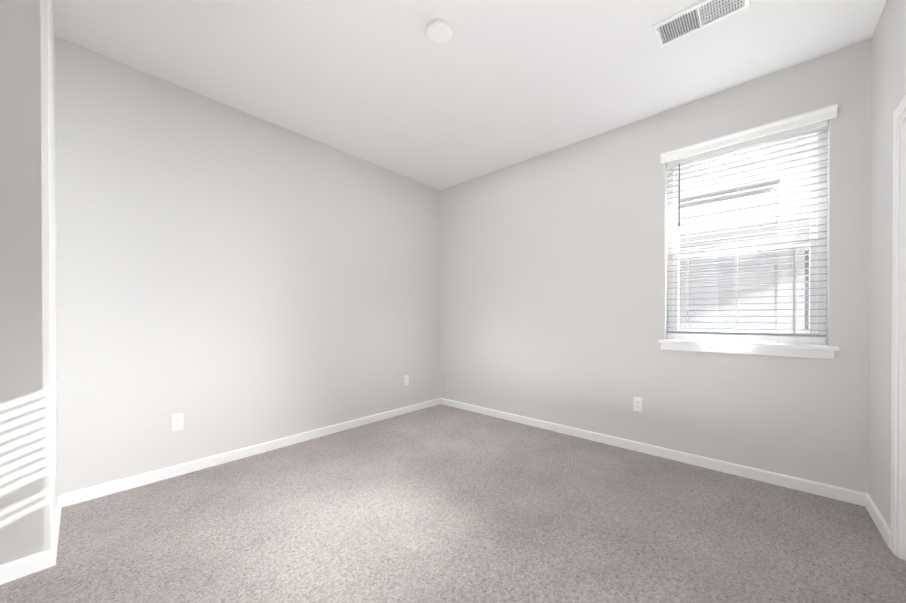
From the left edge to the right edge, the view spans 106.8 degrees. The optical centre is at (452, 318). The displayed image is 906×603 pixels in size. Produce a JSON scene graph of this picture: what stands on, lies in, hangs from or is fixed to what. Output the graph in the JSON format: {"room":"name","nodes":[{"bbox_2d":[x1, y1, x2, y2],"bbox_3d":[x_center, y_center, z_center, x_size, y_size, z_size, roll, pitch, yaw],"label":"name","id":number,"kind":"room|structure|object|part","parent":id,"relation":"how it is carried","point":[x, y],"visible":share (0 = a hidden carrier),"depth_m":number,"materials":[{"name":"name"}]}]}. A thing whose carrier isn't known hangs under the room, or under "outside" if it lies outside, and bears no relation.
{"room":"empty bedroom","nodes":[
{"label":"empty bedroom","id":0,"kind":"room"},
{"bbox_2d":[0,0,43,564],"bbox_3d":[-2.932,-0.262,0.861,0.820,2.740,2.424,0,0,42],"label":"wall jog","id":1,"kind":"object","parent":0,"point":[21,450],"visible":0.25,"depth_m":1.44,"materials":[{"name":"white paint"}]},
{"bbox_2d":[40,0,57,550],"bbox_3d":[-2.060,-0.267,1.720,0.680,2.740,0.020,0,0,42],"label":"wall","id":2,"kind":"structure","parent":0,"point":[49,283],"depth_m":1.50,"materials":[{"name":"white paint"}]},
{"bbox_2d":[0,538,57,584],"bbox_3d":[-2.555,1.071,0.663,0.014,0.076,2.288,0,0,42],"label":"baseboard","id":3,"kind":"structure","parent":2,"relation":"attached to","point":[24,566],"depth_m":1.45,"materials":[{"name":"white paint"}]},
{"bbox_2d":[52,492,67,541],"bbox_3d":[-2.045,1.065,1.736,0.630,0.076,0.014,0,0,42],"label":"baseboard","id":4,"kind":"structure","parent":2,"relation":"attached to","point":[62,500],"depth_m":1.81,"materials":[{"name":"white paint"}]},
{"bbox_2d":[55,37,439,494],"bbox_3d":[-1.238,-0.274,3.239,0.140,2.740,3.336,0,0,42],"label":"wall","id":5,"kind":"structure","parent":0,"point":[229,278],"depth_m":2.52,"materials":[{"name":"white paint"}]},
{"bbox_2d":[171,413,182,430],"bbox_3d":[-1.936,0.725,2.363,0.008,0.117,0.066,0,0,42],"label":"electrical outlet","id":6,"kind":"object","parent":5,"relation":"attached to","point":[176,422],"visible":1,"depth_m":2.36,"materials":[{"name":"white plastic"}]},
{"bbox_2d":[68,398,439,505],"bbox_3d":[-1.242,1.058,3.127,0.014,0.076,3.156,0,0,42],"label":"baseboard","id":7,"kind":"structure","parent":5,"relation":"attached to","point":[85,494],"depth_m":2.54,"materials":[{"name":"white paint"}]},
{"bbox_2d":[404,375,408,385],"bbox_3d":[-0.540,0.714,3.905,0.008,0.117,0.066,0,0,42],"label":"electrical outlet","id":8,"kind":"object","parent":5,"relation":"attached to","point":[406,379],"visible":1,"depth_m":3.90,"materials":[{"name":"white plastic"}]},
{"bbox_2d":[0,404,905,602],"bbox_3d":[-0.427,1.138,0.864,4.540,0.060,5.780,0,0,42],"label":"floor","id":9,"kind":"structure","parent":0,"point":[440,503],"depth_m":1.75,"materials":[{"name":"carpet"}]},
{"bbox_2d":[52,0,886,190],"bbox_3d":[-0.427,-1.662,0.850,4.540,0.060,5.780,0,0,42],"label":"ceiling","id":10,"kind":"structure","parent":0,"point":[489,86],"depth_m":2.13,"materials":[{"name":"white paint"}]},
{"bbox_2d":[427,19,451,43],"bbox_3d":[-0.077,-1.623,1.903,0.144,0.030,0.144,0,0,42],"label":"smoke detector","id":11,"kind":"object","parent":10,"relation":"attached to","point":[439,31],"visible":1,"depth_m":1.88,"materials":[{"name":"white plastic"}]},
{"bbox_2d":[652,0,750,47],"bbox_3d":[1.331,-1.629,1.815,0.412,0.017,0.200,0,0,42],"label":"ceiling vent","id":12,"kind":"object","parent":10,"relation":"in","point":[694,18],"visible":1,"depth_m":1.82,"materials":[{"name":"white metal"}]},
{"bbox_2d":[440,39,870,492],"bbox_3d":[1.239,-0.274,3.152,3.650,2.740,0.140,0,0,42],"label":"wall","id":13,"kind":"structure","parent":0,"point":[553,286],"depth_m":2.78,"materials":[{"name":"white paint"}]},
{"bbox_2d":[633,397,641,411],"bbox_3d":[1.534,0.708,2.790,0.066,0.117,0.008,0,0,42],"label":"electrical outlet","id":14,"kind":"object","parent":13,"relation":"attached to","point":[637,403],"visible":1,"depth_m":2.79,"materials":[{"name":"white plastic"}]},
{"bbox_2d":[440,398,859,504],"bbox_3d":[1.135,1.058,3.149,3.510,0.076,0.014,0,0,42],"label":"baseboard","id":15,"kind":"structure","parent":13,"relation":"attached to","point":[821,489],"depth_m":2.55,"materials":[{"name":"white paint"}]},
{"bbox_2d":[658,104,839,358],"bbox_3d":[2.040,-0.529,2.412,0.950,1.545,0.210,0,0,42],"label":"window unit","id":16,"kind":"structure","parent":13,"relation":"in","point":[804,130],"depth_m":2.35,"materials":[{"name":"white paint"}]},
{"bbox_3d":[2.017,0.204,2.390,0.950,0.079,0.140,0,0,42],"label":"sill trim","id":17,"kind":"part","parent":16,"relation":"part of","materials":[{"name":"white paint"}]},
{"bbox_2d":[868,0,905,526],"bbox_3d":[0.601,-0.257,-0.168,0.140,2.740,5.640,0,0,42],"label":"wall","id":18,"kind":"structure","parent":0,"point":[888,66],"depth_m":1.70,"materials":[{"name":"white paint"}]},
{"bbox_2d":[860,492,889,548],"bbox_3d":[2.255,1.065,1.781,0.014,0.076,0.460,0,0,42],"label":"baseboard","id":19,"kind":"structure","parent":18,"relation":"attached to","point":[865,499],"depth_m":1.79,"materials":[{"name":"white paint"}]},
{"bbox_2d":[890,95,905,559],"bbox_3d":[1.598,0.064,0.942,0.153,2.087,1.657,0,0,42],"label":"trim","id":20,"kind":"structure","parent":18,"relation":"attached to","point":[898,470],"depth_m":1.55,"materials":[{"name":"white paint"}]},
{"label":"outside","id":21,"kind":"structure","parent":0,"visible":0},
{"bbox_3d":[14.536,1.356,16.011,50.000,0.050,36.759,0,0,42],"label":"ground","id":22,"kind":"structure","parent":21,"visible":0},
{"bbox_2d":[679,145,813,344],"bbox_3d":[3.210,-1.632,5.718,21.400,6.070,0.900,0,0,42],"label":"window","id":23,"kind":"structure","parent":22,"relation":"on","point":[767,235],"depth_m":4.76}
]}

